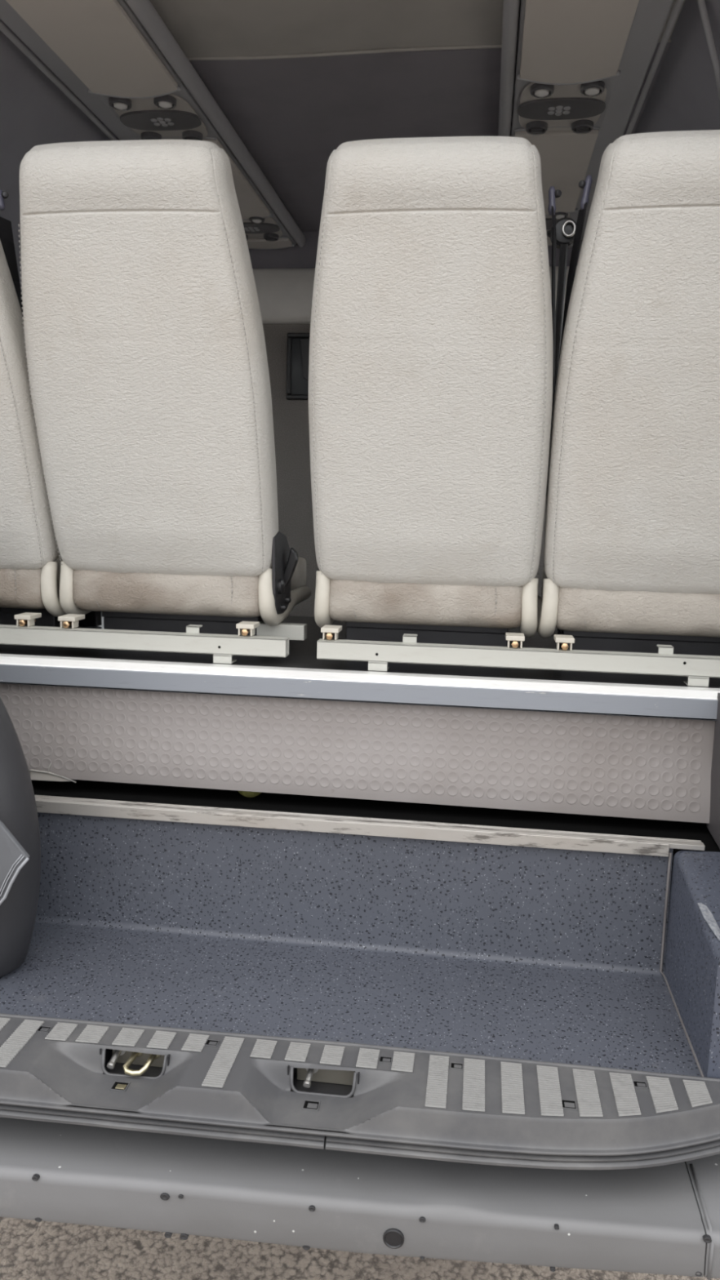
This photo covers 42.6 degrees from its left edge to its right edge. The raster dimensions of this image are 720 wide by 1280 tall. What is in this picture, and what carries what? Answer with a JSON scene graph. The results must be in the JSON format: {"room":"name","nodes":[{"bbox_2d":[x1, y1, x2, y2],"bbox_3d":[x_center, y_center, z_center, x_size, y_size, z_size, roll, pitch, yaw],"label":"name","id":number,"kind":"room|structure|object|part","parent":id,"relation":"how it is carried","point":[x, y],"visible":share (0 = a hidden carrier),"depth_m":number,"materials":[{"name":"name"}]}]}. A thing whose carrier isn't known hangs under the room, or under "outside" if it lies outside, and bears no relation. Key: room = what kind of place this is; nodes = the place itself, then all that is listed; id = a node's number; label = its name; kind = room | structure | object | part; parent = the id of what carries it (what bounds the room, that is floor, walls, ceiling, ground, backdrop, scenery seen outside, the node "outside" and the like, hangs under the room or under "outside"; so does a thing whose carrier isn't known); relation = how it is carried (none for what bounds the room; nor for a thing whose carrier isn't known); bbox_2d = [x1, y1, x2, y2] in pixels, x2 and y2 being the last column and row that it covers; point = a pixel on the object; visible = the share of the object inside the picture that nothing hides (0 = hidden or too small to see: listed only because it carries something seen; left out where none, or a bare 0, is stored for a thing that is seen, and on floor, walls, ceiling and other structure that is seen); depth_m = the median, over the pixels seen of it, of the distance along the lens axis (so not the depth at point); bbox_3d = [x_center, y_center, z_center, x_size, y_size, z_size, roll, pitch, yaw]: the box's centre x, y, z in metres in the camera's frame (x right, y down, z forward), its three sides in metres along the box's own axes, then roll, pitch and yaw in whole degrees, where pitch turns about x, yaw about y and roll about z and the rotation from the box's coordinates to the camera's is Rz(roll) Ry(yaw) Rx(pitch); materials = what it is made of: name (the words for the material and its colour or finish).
{"room":"vehicle interior","nodes":[
{"label":"vehicle interior","id":0,"kind":"room"},
{"bbox_2d":[0,18,119,292],"bbox_3d":[-0.776,-1.042,2.155,0.285,0.400,2.058,3,8,7],"label":"wall","id":1,"kind":"structure","parent":0,"point":[34,111],"depth_m":2.04,"materials":[{"name":"plastic"}]},
{"bbox_2d":[0,613,719,688],"bbox_3d":[-0.064,0.012,1.954,1.820,0.029,0.745,3,8,7],"label":"frame","id":2,"kind":"object","parent":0,"point":[302,654],"visible":0.06,"depth_m":1.65,"materials":[{"name":"black metal"}]},
{"bbox_2d":[0,240,101,626],"bbox_3d":[-0.733,-0.411,1.800,0.401,0.816,0.684,3,8,7],"label":"seat","id":3,"kind":"object","parent":2,"relation":"on","point":[30,561],"visible":0.74,"depth_m":1.63,"materials":[{"name":"beige leather"}]},
{"bbox_2d":[0,189,23,316],"bbox_3d":[-0.618,-0.498,1.702,0.035,0.522,0.368,0,8,-8],"label":"belt","id":4,"kind":"object","parent":3,"relation":"attached to","point":[6,239],"visible":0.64,"depth_m":1.56,"materials":[{"name":"fabric"}]},
{"bbox_3d":[-0.756,-0.455,1.601,0.396,0.674,0.299,3,8,7],"label":"backrest","id":5,"kind":"part","parent":3,"relation":"part of","materials":[{"name":"grey plastic"}]},
{"bbox_2d":[0,556,63,608],"bbox_3d":[-0.726,-0.140,1.945,0.336,0.097,0.474,3,8,7],"label":"seat cushion","id":6,"kind":"object","parent":3,"relation":"on","point":[23,580],"depth_m":1.70,"materials":[{"name":"leather"}]},
{"bbox_2d":[0,624,288,664],"bbox_3d":[-0.562,-0.006,1.674,0.882,0.060,0.051,3,8,7],"label":"rail","id":7,"kind":"object","parent":2,"relation":"on","point":[223,647],"visible":1,"depth_m":1.63,"materials":[{"name":"beige metal"}]},
{"bbox_2d":[18,139,311,636],"bbox_3d":[-0.321,-0.397,1.747,0.436,0.823,0.684,3,8,7],"label":"seat","id":8,"kind":"object","parent":2,"relation":"on","point":[147,361],"visible":1,"depth_m":1.50,"materials":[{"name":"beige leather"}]},
{"bbox_2d":[72,556,306,617],"bbox_3d":[-0.325,-0.123,1.894,0.348,0.098,0.474,3,8,7],"label":"seat cushion","id":9,"kind":"object","parent":8,"relation":"on","point":[112,586],"depth_m":1.66,"materials":[{"name":"leather"}]},
{"bbox_3d":[-0.145,-0.124,1.708,0.006,0.155,0.150,3,8,7],"label":"recliner plate","id":10,"kind":"part","parent":8,"relation":"part of","materials":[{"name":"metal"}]},
{"bbox_2d":[256,622,306,640],"bbox_3d":[-0.146,-0.017,1.724,0.090,0.028,0.030,3,8,7],"label":"member","id":11,"kind":"object","parent":8,"relation":"attached to","point":[294,631],"visible":0.68,"depth_m":1.71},
{"bbox_3d":[-0.132,-0.133,1.721,0.032,0.078,0.020,3,8,7],"label":"recliner lever","id":12,"kind":"part","parent":8,"relation":"part of","materials":[{"name":"black plastic"}]},
{"bbox_2d":[0,683,715,823],"bbox_3d":[-0.196,0.177,1.573,1.548,0.169,0.038,3,8,7],"label":"panel","id":13,"kind":"object","parent":2,"relation":"attached to","point":[638,767],"visible":0.98,"depth_m":1.55,"materials":[{"name":"grey plastic"}]},
{"bbox_2d":[308,136,553,648],"bbox_3d":[0.135,-0.373,1.689,0.401,0.816,0.684,3,8,7],"label":"seat","id":14,"kind":"object","parent":2,"relation":"on","point":[431,348],"visible":1,"depth_m":1.44,"materials":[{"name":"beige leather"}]},
{"bbox_2d":[328,578,522,628],"bbox_3d":[0.142,-0.102,1.834,0.336,0.097,0.474,3,8,7],"label":"seat cushion","id":15,"kind":"object","parent":14,"relation":"on","point":[393,603],"depth_m":1.61,"materials":[{"name":"leather"}]},
{"bbox_2d":[547,186,561,441],"bbox_3d":[0.326,-0.419,1.589,0.020,0.577,0.363,3,9,14],"label":"belt","id":16,"kind":"object","parent":14,"relation":"attached to","point":[553,193],"visible":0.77,"depth_m":1.48,"materials":[{"name":"fabric"}]},
{"bbox_2d":[316,633,719,687],"bbox_3d":[0.357,0.035,1.556,0.864,0.060,0.051,3,8,7],"label":"rail","id":17,"kind":"object","parent":2,"relation":"on","point":[698,668],"visible":1,"depth_m":1.54,"materials":[{"name":"white metal"}]},
{"bbox_2d":[537,129,719,656],"bbox_3d":[0.530,-0.356,1.639,0.401,0.816,0.684,3,8,7],"label":"seat","id":18,"kind":"object","parent":2,"relation":"on","point":[632,542],"visible":1,"depth_m":1.42,"materials":[{"name":"beige leather"}]},
{"bbox_2d":[546,217,576,495],"bbox_3d":[0.356,-0.503,1.680,0.048,0.476,0.121,3,8,7],"label":"anchor","id":19,"kind":"object","parent":18,"relation":"attached to","point":[565,227],"visible":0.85,"depth_m":1.62,"materials":[{"name":"black plastic"}]},
{"bbox_3d":[0.356,-0.483,1.687,0.014,0.433,0.114,3,8,7],"label":"anchor post","id":20,"kind":"part","parent":19,"relation":"part of","materials":[{"name":"black plastic"}]},
{"bbox_2d":[559,174,592,358],"bbox_3d":[0.351,-0.425,1.584,0.023,0.592,0.359,3,8,7],"label":"belt","id":21,"kind":"object","parent":18,"relation":"attached to","point":[586,185],"visible":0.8,"depth_m":1.43,"materials":[{"name":"fabric"}]},
{"bbox_2d":[541,567,719,637],"bbox_3d":[0.536,-0.085,1.784,0.336,0.097,0.474,3,8,7],"label":"seat cushion","id":22,"kind":"object","parent":18,"relation":"on","point":[588,603],"depth_m":1.56,"materials":[{"name":"leather"}]},
{"bbox_2d":[0,779,719,1076],"bbox_3d":[-0.103,0.359,1.763,1.820,0.235,1.188,3,8,7],"label":"floor","id":23,"kind":"structure","parent":0,"point":[514,952],"depth_m":1.43,"materials":[{"name":"blue plastic"}]},
{"bbox_2d":[238,791,261,797],"bbox_3d":[-0.192,0.250,1.620,0.053,0.051,0.053,3,8,7],"label":"ball","id":24,"kind":"object","parent":23,"relation":"on","point":[246,793],"visible":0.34,"depth_m":1.60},
{"bbox_2d":[0,1013,719,1155],"bbox_3d":[-0.159,0.542,1.149,1.447,0.037,0.151,2,8,5],"label":"guard","id":25,"kind":"object","parent":23,"relation":"on","point":[397,1095],"visible":1,"depth_m":1.12,"materials":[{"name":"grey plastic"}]},
{"bbox_3d":[-0.414,0.511,1.211,0.017,0.003,0.014,3,8,7],"label":"clip frame","id":26,"kind":"part","parent":25,"relation":"part of","materials":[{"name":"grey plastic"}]},
{"bbox_3d":[-0.297,0.554,1.145,0.020,0.003,0.018,3,8,7],"label":"clip frame","id":27,"kind":"part","parent":25,"relation":"part of","materials":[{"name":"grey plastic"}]},
{"bbox_3d":[-0.283,0.535,1.191,0.075,0.027,0.003,3,8,7],"label":"striker plate","id":28,"kind":"part","parent":25,"relation":"part of","materials":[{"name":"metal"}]},
{"bbox_2d":[0,1103,327,1149],"bbox_3d":[-0.462,0.564,1.127,0.848,0.019,0.029,2,8,6],"label":"seal","id":29,"kind":"object","parent":25,"relation":"attached to","point":[122,1122],"visible":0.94,"depth_m":1.09,"materials":[{"name":"black rubber"}]},
{"bbox_3d":[-0.191,0.519,1.190,0.017,0.003,0.014,3,8,7],"label":"clip frame","id":30,"kind":"part","parent":25,"relation":"part of","materials":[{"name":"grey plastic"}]},
{"bbox_3d":[-0.059,0.564,1.118,0.020,0.003,0.018,3,8,7],"label":"clip frame","id":31,"kind":"part","parent":25,"relation":"part of","materials":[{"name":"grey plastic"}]},
{"bbox_3d":[-0.043,0.545,1.165,0.074,0.027,0.003,3,8,7],"label":"striker plate","id":32,"kind":"part","parent":25,"relation":"part of","materials":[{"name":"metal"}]},
{"bbox_3d":[0.032,0.529,1.163,0.017,0.003,0.014,3,8,7],"label":"clip frame","id":33,"kind":"part","parent":25,"relation":"part of","materials":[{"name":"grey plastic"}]},
{"bbox_3d":[0.121,0.533,1.153,0.017,0.003,0.014,3,8,7],"label":"clip frame","id":34,"kind":"part","parent":25,"relation":"part of","materials":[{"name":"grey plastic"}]},
{"bbox_3d":[0.244,0.546,1.084,0.020,0.003,0.018,3,8,7],"label":"clip frame","id":35,"kind":"part","parent":25,"relation":"part of","materials":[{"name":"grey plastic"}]},
{"bbox_3d":[0.341,0.542,1.126,0.017,0.003,0.014,3,8,7],"label":"clip frame","id":36,"kind":"part","parent":25,"relation":"part of","materials":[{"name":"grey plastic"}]},
{"bbox_2d":[659,850,719,1078],"bbox_3d":[0.593,0.446,1.251,0.303,0.225,0.278,3,8,7],"label":"panel","id":37,"kind":"object","parent":23,"relation":"on","point":[691,975],"visible":0.98,"depth_m":1.26,"materials":[{"name":"blue plastic"}]},
{"bbox_2d":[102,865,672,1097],"bbox_3d":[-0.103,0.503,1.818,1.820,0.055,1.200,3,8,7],"label":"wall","id":38,"kind":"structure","parent":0,"point":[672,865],"depth_m":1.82,"materials":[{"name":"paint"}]},
{"bbox_2d":[0,1117,711,1277],"bbox_3d":[-0.363,0.648,1.194,1.534,0.073,0.254,3,8,7],"label":"bumper cover","id":39,"kind":"object","parent":38,"relation":"attached to","point":[645,1220],"visible":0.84,"depth_m":1.08,"materials":[{"name":"grey plastic"}]},
{"bbox_2d":[684,1153,719,1279],"bbox_3d":[0.585,0.676,1.096,0.380,0.057,0.204,3,8,7],"label":"bumper cover","id":40,"kind":"object","parent":39,"relation":"attached to","point":[704,1173],"visible":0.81,"depth_m":1.07,"materials":[{"name":"grey plastic"}]},
{"bbox_2d":[325,1130,719,1169],"bbox_3d":[0.269,0.588,1.090,0.618,0.019,0.090,0,8,-7],"label":"seal","id":41,"kind":"object","parent":38,"relation":"attached to","point":[340,1144],"visible":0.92,"depth_m":1.06,"materials":[{"name":"black rubber"}]},
{"bbox_2d":[262,324,546,617],"bbox_3d":[0.119,-0.612,3.173,1.820,1.700,0.030,3,8,7],"label":"wall","id":42,"kind":"structure","parent":0,"point":[291,417],"depth_m":3.20,"materials":[{"name":"grey plastic"}]},
{"bbox_2d":[286,333,310,399],"bbox_3d":[-0.150,-0.928,3.134,0.200,0.219,0.026,3,8,7],"label":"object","id":43,"kind":"object","parent":42,"relation":"attached to","point":[297,347],"visible":0.44,"depth_m":3.14,"materials":[{"name":"black plastic"}]},
{"bbox_3d":[-0.150,-0.928,3.138,0.168,0.187,0.010,3,8,7],"label":"recess plate","id":44,"kind":"part","parent":43,"relation":"part of","materials":[{"name":"plastic"}]},
{"bbox_3d":[-0.168,-0.934,3.133,0.074,0.168,0.020,3,8,7],"label":"pull lever","id":45,"kind":"part","parent":43,"relation":"part of","materials":[{"name":"black plastic"}]},
{"bbox_2d":[252,266,577,324],"bbox_3d":[0.127,-1.142,3.053,1.820,0.176,0.055,3,8,7],"label":"trim","id":46,"kind":"structure","parent":42,"relation":"attached to","point":[285,295],"depth_m":3.08,"materials":[{"name":"grey plastic"}]},
{"bbox_2d":[248,231,582,268],"bbox_3d":[0.134,-1.291,3.053,1.820,0.120,0.012,3,8,7],"label":"trim","id":47,"kind":"structure","parent":42,"relation":"attached to","point":[295,256],"depth_m":3.10,"materials":[{"name":"grey plastic"}]},
{"bbox_2d":[149,0,684,231],"bbox_3d":[-0.002,-1.211,2.018,1.820,0.026,2.100,3,8,7],"label":"ceiling","id":48,"kind":"structure","parent":0,"point":[290,114],"depth_m":1.94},
{"bbox_2d":[0,0,305,249],"bbox_3d":[-0.464,-1.218,2.103,0.303,0.118,2.027,3,8,7],"label":"console","id":49,"kind":"object","parent":48,"relation":"attached to","point":[120,58],"visible":0.72,"depth_m":1.88,"materials":[{"name":"grey plastic"}]},
{"bbox_3d":[-0.609,-1.195,2.125,0.012,0.011,2.026,3,8,7],"label":"rail","id":50,"kind":"part","parent":49,"relation":"part of","materials":[{"name":"grey plastic"}]},
{"bbox_3d":[-0.521,-1.094,1.538,0.186,0.012,0.847,3,8,7],"label":"lid","id":51,"kind":"part","parent":49,"relation":"part of","materials":[{"name":"beige plastic"}]},
{"bbox_3d":[-0.448,-1.169,2.079,0.184,0.006,0.100,3,8,7],"label":"speaker panel","id":52,"kind":"part","parent":49,"relation":"part of","materials":[{"name":"grey plastic"}]},
{"bbox_3d":[-0.329,-1.190,2.088,0.029,0.044,2.026,3,8,7],"label":"rail","id":53,"kind":"part","parent":49,"relation":"part of","materials":[{"name":"grey plastic"}]},
{"bbox_3d":[-0.393,-1.230,2.492,0.186,0.012,0.583,3,8,7],"label":"lid","id":54,"kind":"part","parent":49,"relation":"part of","materials":[{"name":"beige plastic"}]},
{"bbox_3d":[-0.341,-1.283,2.877,0.184,0.006,0.100,3,8,7],"label":"speaker panel","id":55,"kind":"part","parent":49,"relation":"part of","materials":[{"name":"grey plastic"}]},
{"bbox_3d":[-0.319,-1.309,3.049,0.186,0.012,0.092,3,8,7],"label":"lid","id":56,"kind":"part","parent":49,"relation":"part of","materials":[{"name":"beige plastic"}]},
{"bbox_2d":[497,0,684,246],"bbox_3d":[0.454,-1.178,1.986,0.303,0.118,2.027,3,8,7],"label":"console","id":57,"kind":"object","parent":48,"relation":"attached to","point":[573,73],"visible":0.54,"depth_m":1.82,"materials":[{"name":"grey plastic"}]},
{"bbox_3d":[0.317,-1.162,2.006,0.029,0.044,2.026,3,8,7],"label":"rail","id":58,"kind":"part","parent":57,"relation":"part of","materials":[{"name":"grey metal"}]},
{"bbox_3d":[0.559,-1.271,2.937,0.186,0.012,0.092,3,8,7],"label":"lid","id":59,"kind":"part","parent":57,"relation":"part of","materials":[{"name":"beige plastic"}]},
{"bbox_3d":[0.535,-1.244,2.765,0.184,0.006,0.100,3,8,7],"label":"speaker panel","id":60,"kind":"part","parent":57,"relation":"part of","materials":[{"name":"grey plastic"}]},
{"bbox_3d":[0.484,-1.191,2.380,0.186,0.012,0.583,3,8,7],"label":"lid","id":61,"kind":"part","parent":57,"relation":"part of","materials":[{"name":"beige plastic"}]},
{"bbox_3d":[0.428,-1.131,1.967,0.184,0.006,0.100,3,8,7],"label":"speaker panel","id":62,"kind":"part","parent":57,"relation":"part of","materials":[{"name":"grey plastic"}]},
{"bbox_3d":[0.356,-1.055,1.426,0.186,0.012,0.847,3,8,7],"label":"lid","id":63,"kind":"part","parent":57,"relation":"part of","materials":[{"name":"beige plastic"}]},
{"bbox_3d":[0.597,-1.142,1.971,0.012,0.011,2.026,3,8,7],"label":"rail","id":64,"kind":"part","parent":57,"relation":"part of","materials":[{"name":"grey plastic"}]},
{"bbox_2d":[634,0,719,133],"bbox_3d":[0.760,-0.974,1.959,0.295,0.400,2.058,3,8,7],"label":"wall","id":65,"kind":"structure","parent":0,"point":[683,95],"depth_m":1.83,"materials":[{"name":"plastic"}]},
{"bbox_2d":[697,0,719,100],"bbox_3d":[0.610,-1.067,1.618,0.015,0.158,0.220,8,10,37],"label":"trim","id":66,"kind":"structure","parent":65,"relation":"attached to","point":[701,3],"depth_m":1.63,"materials":[{"name":"grey plastic"}]},
{"bbox_2d":[706,693,719,848],"bbox_3d":[0.643,0.242,1.253,0.219,0.249,0.440,3,8,7],"label":"wall","id":67,"kind":"structure","parent":0,"point":[713,826],"depth_m":1.45,"materials":[{"name":"grey plastic"}]},
{"bbox_2d":[0,663,718,720],"bbox_3d":[-0.116,0.079,1.567,1.820,0.034,0.036,3,8,7],"label":"trim","id":68,"kind":"structure","parent":67,"relation":"attached to","point":[691,708],"depth_m":1.53,"materials":[{"name":"silver metal"}]},
{"bbox_2d":[0,653,719,699],"bbox_3d":[-0.115,0.061,1.571,1.820,0.021,0.043,3,8,7],"label":"trim","id":69,"kind":"structure","parent":67,"relation":"attached to","point":[709,693],"depth_m":1.54,"materials":[{"name":"metal"}]},
{"bbox_2d":[34,795,705,857],"bbox_3d":[-0.231,0.283,1.487,1.509,0.020,0.032,3,8,7],"label":"trim","id":70,"kind":"structure","parent":67,"relation":"attached to","point":[519,837],"depth_m":1.45,"materials":[{"name":"metal"}]},
{"label":"outside","id":71,"kind":"structure","parent":0,"visible":0},
{"bbox_2d":[0,1217,719,1279],"bbox_3d":[0.030,1.335,0.696,18.000,0.001,17.000,3,8,7],"label":"ground","id":72,"kind":"structure","parent":71,"point":[30,1249],"depth_m":1.75,"materials":[{"name":"beige gravel"}]},
{"bbox_3d":[-0.936,-0.490,2.262,0.030,1.730,2.130,3,8,7],"label":"wall","id":73,"kind":"structure","parent":0,"visible":0},
{"bbox_2d":[0,697,40,977],"bbox_3d":[-0.963,0.133,1.377,1.074,0.689,0.178,3,8,7],"label":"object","id":74,"kind":"object","parent":73,"relation":"attached to","point":[20,831],"visible":1,"depth_m":1.33,"materials":[{"name":"grey plastic"}]}
]}

